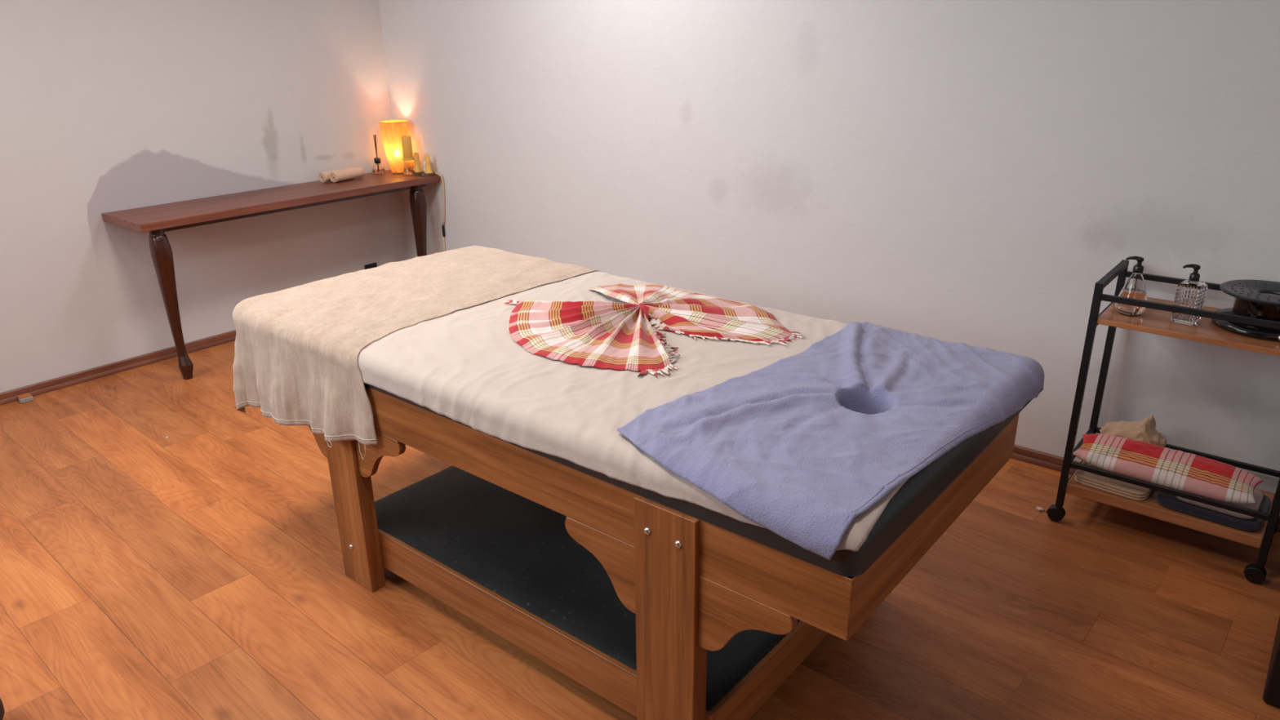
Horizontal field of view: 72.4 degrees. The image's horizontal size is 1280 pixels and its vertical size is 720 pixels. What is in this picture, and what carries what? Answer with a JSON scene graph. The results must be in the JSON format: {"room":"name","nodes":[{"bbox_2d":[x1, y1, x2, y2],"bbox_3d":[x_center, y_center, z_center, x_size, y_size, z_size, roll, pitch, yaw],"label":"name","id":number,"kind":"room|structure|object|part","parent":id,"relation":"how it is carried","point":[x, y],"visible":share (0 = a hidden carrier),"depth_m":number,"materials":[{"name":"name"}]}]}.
{"room":"spa","nodes":[
{"label":"spa","id":0,"kind":"room"},
{"bbox_2d":[0,0,407,392],"bbox_3d":[-2.975,-1.020,3.355,0.120,2.650,4.920,16,26,36],"label":"wall","id":1,"kind":"structure","parent":0,"point":[106,105],"depth_m":4.20,"materials":[{"name":"paint"}]},
{"bbox_2d":[0,329,235,405],"bbox_3d":[-2.945,0.226,3.735,0.020,0.050,4.799,16,26,36],"label":"baseboard","id":2,"kind":"structure","parent":1,"relation":"attached to","point":[37,388],"depth_m":4.20,"materials":[{"name":"brown wood"}]},
{"bbox_2d":[364,262,377,269],"bbox_3d":[-1.600,-0.532,5.219,0.015,0.084,0.082,16,26,36],"label":"wall socket","id":3,"kind":"object","parent":1,"relation":"attached to","point":[373,264],"visible":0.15,"depth_m":5.21,"materials":[{"name":"black plastic"}]},
{"bbox_2d":[0,340,1279,719],"bbox_3d":[-0.910,0.815,2.202,5.290,0.001,4.820,16,26,36],"label":"floor","id":4,"kind":"structure","parent":0,"point":[197,572],"depth_m":2.48,"materials":[{"name":"laminate"}]},
{"bbox_2d":[0,697,4,719],"bbox_3d":[-1.590,0.847,1.985,0.156,0.110,0.250,16,26,36],"label":"black object","id":5,"kind":"object","parent":4,"relation":"on","point":[2,707],"visible":1,"depth_m":2.05,"materials":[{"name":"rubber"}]},
{"bbox_2d":[17,392,33,403],"bbox_3d":[-2.746,0.170,3.909,0.046,0.026,0.050,16,26,36],"label":"block","id":6,"kind":"object","parent":4,"relation":"on","point":[24,397],"visible":1,"depth_m":3.90,"materials":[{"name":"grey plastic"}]},
{"bbox_3d":[-2.748,0.160,3.907,0.040,0.006,0.046,16,26,36],"label":"plate","id":7,"kind":"part","parent":6,"relation":"part of","materials":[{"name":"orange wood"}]},
{"bbox_2d":[101,169,439,379],"bbox_3d":[-1.803,-0.507,4.627,0.409,0.757,1.624,16,26,36],"label":"console table","id":8,"kind":"object","parent":4,"relation":"on","point":[157,220],"visible":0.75,"depth_m":4.20,"materials":[{"name":"brown wood"}]},
{"bbox_3d":[-2.146,-0.251,4.018,0.084,0.721,0.082,16,26,36],"label":"leg","id":9,"kind":"part","parent":8,"relation":"part of","materials":[{"name":"brown wood"}]},
{"bbox_2d":[318,167,364,182],"bbox_3d":[-1.641,-1.020,4.817,0.114,0.057,0.226,11,24,28],"label":"rolled towel","id":10,"kind":"object","parent":8,"relation":"on","point":[336,175],"visible":1,"depth_m":4.76,"materials":[{"name":"white fabric"}]},
{"bbox_2d":[372,134,384,173],"bbox_3d":[-1.510,-1.182,5.020,0.068,0.214,0.068,16,26,36],"label":"reed diffuser","id":11,"kind":"object","parent":8,"relation":"on","point":[378,168],"visible":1,"depth_m":5.02,"materials":[{"name":"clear glass"}]},
{"bbox_2d":[372,163,384,173],"bbox_3d":[-1.510,-1.109,5.048,0.068,0.059,0.068,16,26,36],"label":"bottle","id":12,"kind":"object","parent":11,"relation":"attached to","point":[378,168],"depth_m":5.03,"materials":[{"name":"glass"}]},
{"bbox_2d":[378,120,408,173],"bbox_3d":[-1.394,-1.219,5.011,0.160,0.288,0.160,16,26,36],"label":"table lamp","id":13,"kind":"object","parent":8,"relation":"on","point":[391,131],"visible":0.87,"depth_m":4.95,"materials":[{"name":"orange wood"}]},
{"bbox_2d":[402,157,414,174],"bbox_3d":[-1.317,-1.107,4.991,0.072,0.092,0.072,16,26,36],"label":"candle holder","id":14,"kind":"object","parent":8,"relation":"on","point":[409,168],"visible":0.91,"depth_m":4.97,"materials":[{"name":"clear glass"}]},
{"bbox_2d":[400,135,413,158],"bbox_3d":[-1.319,-1.209,4.952,0.055,0.125,0.055,16,26,36],"label":"candle","id":15,"kind":"object","parent":14,"relation":"on","point":[406,145],"visible":1,"depth_m":4.93,"materials":[{"name":"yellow wax"}]},
{"bbox_2d":[412,171,423,175],"bbox_3d":[-1.267,-1.064,4.986,0.070,0.014,0.069,16,26,36],"label":"wood slice","id":16,"kind":"object","parent":8,"relation":"on","point":[413,173],"visible":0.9,"depth_m":4.96,"materials":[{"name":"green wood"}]},
{"bbox_2d":[413,151,421,172],"bbox_3d":[-1.266,-1.126,4.967,0.040,0.115,0.040,16,26,36],"label":"candle","id":17,"kind":"object","parent":16,"relation":"on","point":[417,167],"visible":1,"depth_m":4.96,"materials":[{"name":"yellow wax"}]},
{"bbox_3d":[-1.252,-0.652,5.041,0.084,0.721,0.082,16,26,36],"label":"leg","id":18,"kind":"part","parent":8,"relation":"part of","materials":[{"name":"brown wood"}]},
{"bbox_2d":[421,172,435,176],"bbox_3d":[-1.202,-1.052,4.954,0.081,0.014,0.079,16,26,36],"label":"wood slice","id":19,"kind":"object","parent":8,"relation":"on","point":[423,174],"visible":0.87,"depth_m":4.93,"materials":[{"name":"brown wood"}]},
{"bbox_2d":[424,153,433,173],"bbox_3d":[-1.193,-1.108,4.927,0.048,0.108,0.048,16,26,36],"label":"candle","id":20,"kind":"object","parent":19,"relation":"on","point":[428,164],"visible":1,"depth_m":4.92,"materials":[{"name":"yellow wax"}]},
{"bbox_2d":[423,171,445,251],"bbox_3d":[-1.213,-0.716,5.135,0.238,0.765,0.030,10,23,25],"label":"lamp cord","id":21,"kind":"object","parent":8,"relation":"hanging from","point":[438,174],"visible":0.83,"depth_m":5.03,"materials":[{"name":"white plastic"}]},
{"bbox_3d":[-1.213,-0.935,5.057,0.239,0.300,0.017,11,24,28],"label":"cord","id":22,"kind":"part","parent":21,"relation":"part of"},
{"bbox_2d":[441,225,444,236],"bbox_3d":[-1.143,-0.752,5.089,0.019,0.072,0.013,16,26,36],"label":"switch","id":23,"kind":"object","parent":21,"relation":"attached to","point":[442,226],"depth_m":5.08,"materials":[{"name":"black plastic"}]},
{"bbox_3d":[-1.165,-0.537,5.181,0.055,0.397,0.019,2,21,6],"label":"cord","id":24,"kind":"part","parent":21,"relation":"part of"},
{"bbox_2d":[308,382,1033,719],"bbox_3d":[-0.141,0.276,2.527,2.087,0.758,1.010,16,26,36],"label":"massage table","id":25,"kind":"object","parent":4,"relation":"on","point":[662,607],"visible":0.47,"depth_m":1.97,"materials":[{"name":"wood"}]},
{"bbox_3d":[-0.823,0.344,2.491,0.137,0.670,0.047,16,26,36],"label":"leg","id":26,"kind":"part","parent":25,"relation":"part of","materials":[{"name":"brown wood"}]},
{"bbox_3d":[-0.356,0.659,2.254,1.318,0.118,0.020,16,26,36],"label":"shelf rail","id":27,"kind":"part","parent":25,"relation":"part of","materials":[{"name":"brown wood"}]},
{"bbox_3d":[-0.411,0.205,2.076,1.988,0.125,0.020,16,26,36],"label":"rail","id":28,"kind":"part","parent":25,"relation":"part of","materials":[{"name":"brown wood"}]},
{"bbox_2d":[357,271,907,551],"bbox_3d":[-0.087,0.006,2.385,1.958,0.173,1.016,16,26,36],"label":"sheet","id":29,"kind":"object","parent":25,"relation":"on","point":[466,366],"visible":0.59,"depth_m":2.07,"materials":[{"name":"beige fabric"}]},
{"bbox_2d":[232,245,599,459],"bbox_3d":[-0.681,-0.071,2.847,0.776,0.357,1.081,16,26,36],"label":"towel","id":30,"kind":"object","parent":29,"relation":"on","point":[298,348],"visible":0.99,"depth_m":2.57,"materials":[{"name":"beige fabric"}]},
{"bbox_2d":[503,283,805,377],"bbox_3d":[0.003,-0.121,2.433,0.728,0.045,0.759,-12,24,-28],"label":"plaid cloth","id":31,"kind":"object","parent":29,"relation":"on","point":[602,335],"visible":1,"depth_m":2.36,"materials":[{"name":"fabric"}]},
{"bbox_2d":[616,321,1044,559],"bbox_3d":[0.461,0.131,1.957,0.589,0.164,1.035,16,26,36],"label":"towel","id":32,"kind":"object","parent":29,"relation":"on","point":[801,446],"visible":1,"depth_m":1.79,"materials":[{"name":"fabric"}]},
{"bbox_3d":[0.064,0.593,1.814,0.151,0.670,0.047,16,26,36],"label":"leg","id":33,"kind":"part","parent":25,"relation":"part of","materials":[{"name":"brown wood"}]},
{"bbox_3d":[-0.138,0.002,2.429,2.087,0.177,0.993,16,26,36],"label":"mattress","id":34,"kind":"part","parent":25,"relation":"part of","materials":[{"name":"leather"}]},
{"bbox_3d":[0.396,0.688,2.154,0.021,0.118,0.768,16,26,36],"label":"shelf rail","id":35,"kind":"part","parent":25,"relation":"part of","materials":[{"name":"brown wood"}]},
{"bbox_3d":[0.624,0.298,1.802,0.021,0.126,0.877,16,26,36],"label":"rail","id":36,"kind":"part","parent":25,"relation":"part of","materials":[{"name":"brown wood"}]},
{"bbox_2d":[1035,506,1044,511],"bbox_3d":[1.345,0.501,2.939,0.029,0.009,0.020,16,26,36],"label":"lint","id":37,"kind":"object","parent":4,"relation":"on","point":[1040,508],"visible":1,"depth_m":2.94},
{"bbox_2d":[1045,259,1279,583],"bbox_3d":[1.674,0.163,2.689,0.602,0.812,0.352,16,26,36],"label":"cart","id":38,"kind":"object","parent":4,"relation":"on","point":[1156,319],"visible":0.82,"depth_m":2.62,"materials":[{"name":"black metal"}]},
{"bbox_3d":[1.469,0.389,2.957,0.014,0.018,0.301,16,26,36],"label":"rail","id":39,"kind":"part","parent":38,"relation":"part of","materials":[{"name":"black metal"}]},
{"bbox_3d":[1.364,0.123,2.721,0.021,0.754,0.021,16,26,36],"label":"post","id":40,"kind":"part","parent":38,"relation":"part of","materials":[{"name":"black metal"}]},
{"bbox_3d":[1.468,0.285,2.917,0.014,0.017,0.301,16,26,36],"label":"rail","id":41,"kind":"part","parent":38,"relation":"part of","materials":[{"name":"black metal"}]},
{"bbox_3d":[1.463,-0.148,2.751,0.014,0.018,0.301,16,26,36],"label":"rail","id":42,"kind":"part","parent":38,"relation":"part of","materials":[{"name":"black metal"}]},
{"bbox_3d":[1.567,0.032,2.954,0.021,0.754,0.021,16,26,36],"label":"post","id":43,"kind":"part","parent":38,"relation":"part of","materials":[{"name":"black metal"}]},
{"bbox_3d":[1.461,-0.264,2.707,0.019,0.020,0.301,16,26,36],"label":"handle rail","id":44,"kind":"part","parent":38,"relation":"part of","materials":[{"name":"black metal"}]},
{"bbox_2d":[1074,462,1152,501],"bbox_3d":[1.528,0.378,2.812,0.215,0.032,0.181,16,26,36],"label":"folded towel","id":45,"kind":"object","parent":38,"relation":"on","point":[1123,489],"visible":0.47,"depth_m":2.75,"materials":[{"name":"beige fabric"}]},
{"bbox_2d":[1115,256,1147,315],"bbox_3d":[1.483,-0.224,2.622,0.087,0.177,0.087,16,26,36],"label":"pump bottle","id":46,"kind":"object","parent":38,"relation":"on","point":[1134,287],"visible":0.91,"depth_m":2.60,"materials":[{"name":"clear glass"}]},
{"bbox_2d":[1099,414,1167,447],"bbox_3d":[1.621,0.262,2.888,0.207,0.193,0.121,16,26,36],"label":"towel","id":47,"kind":"object","parent":38,"relation":"on","point":[1144,430],"visible":0.37,"depth_m":2.84,"materials":[{"name":"beige fabric"}]},
{"bbox_2d":[1073,433,1263,503],"bbox_3d":[1.629,0.332,2.723,0.508,0.091,0.170,16,26,36],"label":"plaid cushion","id":48,"kind":"object","parent":38,"relation":"on","point":[1180,470],"visible":0.94,"depth_m":2.68,"materials":[{"name":"fabric"}]},
{"bbox_3d":[1.579,0.389,2.638,0.527,0.016,0.016,16,26,36],"label":"rail","id":49,"kind":"part","parent":38,"relation":"part of","materials":[{"name":"black metal"}]},
{"bbox_2d":[1065,461,1275,548],"bbox_3d":[1.681,0.423,2.784,0.527,0.034,0.330,16,26,36],"label":"shelf","id":50,"kind":"object","parent":38,"relation":"attached to","point":[1149,507],"depth_m":2.66,"materials":[{"name":"brown wood"}]},
{"bbox_3d":[1.776,-0.221,2.672,0.527,0.017,0.016,16,26,36],"label":"rail","id":51,"kind":"part","parent":38,"relation":"part of","materials":[{"name":"black metal"}]},
{"bbox_3d":[1.782,0.298,2.870,0.527,0.016,0.016,16,26,36],"label":"rail","id":52,"kind":"part","parent":38,"relation":"part of","materials":[{"name":"black metal"}]},
{"bbox_2d":[1096,297,1279,355],"bbox_3d":[1.675,-0.106,2.582,0.527,0.017,0.330,16,26,36],"label":"shelf","id":53,"kind":"object","parent":38,"relation":"attached to","point":[1157,322],"depth_m":2.53,"materials":[{"name":"brown wood"}]},
{"bbox_2d":[1170,263,1208,325],"bbox_3d":[1.604,-0.195,2.547,0.065,0.173,0.065,-19,27,-39],"label":"pump bottle","id":54,"kind":"object","parent":38,"relation":"on","point":[1190,293],"visible":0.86,"depth_m":2.53,"materials":[{"name":"clear glass"}]},
{"bbox_3d":[1.573,-0.129,2.439,0.527,0.017,0.016,16,26,36],"label":"rail","id":55,"kind":"part","parent":38,"relation":"part of","materials":[{"name":"black metal"}]},
{"bbox_2d":[1155,491,1271,531],"bbox_3d":[1.754,0.427,2.677,0.281,0.033,0.257,16,26,36],"label":"folded towel","id":56,"kind":"object","parent":38,"relation":"on","point":[1166,500],"visible":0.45,"depth_m":2.60,"materials":[{"name":"fabric"}]},
{"bbox_2d":[1176,488,1263,519],"bbox_3d":[1.761,0.410,2.660,0.208,0.009,0.221,16,26,36],"label":"folded cloth","id":57,"kind":"object","parent":56,"relation":"on","point":[1258,495],"visible":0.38,"depth_m":2.60,"materials":[{"name":"fabric"}]},
{"bbox_2d":[1211,279,1279,341],"bbox_3d":[1.794,-0.144,2.501,0.262,0.108,0.262,16,26,36],"label":"pot","id":58,"kind":"object","parent":38,"relation":"on","point":[1257,299],"visible":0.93,"depth_m":2.47,"materials":[{"name":"black metal"}]},
{"bbox_3d":[1.793,-0.189,2.484,0.252,0.013,0.252,16,26,36],"label":"rim plate","id":59,"kind":"part","parent":58,"relation":"part of","materials":[{"name":"grey metal"}]},
{"bbox_3d":[1.789,0.242,2.397,0.021,0.754,0.021,16,26,36],"label":"post","id":60,"kind":"part","parent":38,"relation":"part of","materials":[{"name":"black metal"}]},
{"bbox_2d":[1262,615,1279,707],"bbox_3d":[1.843,0.657,2.247,0.302,0.200,0.750,16,26,36],"label":"box","id":61,"kind":"object","parent":4,"relation":"on","point":[1271,695],"visible":1,"depth_m":2.08,"materials":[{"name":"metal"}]},
{"bbox_2d":[378,0,1279,515],"bbox_3d":[0.622,-1.117,3.497,5.250,2.650,0.120,16,26,36],"label":"wall","id":62,"kind":"structure","parent":0,"point":[970,172],"depth_m":3.26,"materials":[{"name":"paint"}]},
{"bbox_2d":[1011,444,1279,532],"bbox_3d":[0.593,0.117,3.911,5.249,0.050,0.020,16,26,36],"label":"baseboard","id":63,"kind":"structure","parent":62,"relation":"attached to","point":[1020,453],"depth_m":3.23,"materials":[{"name":"brown wood"}]}
]}

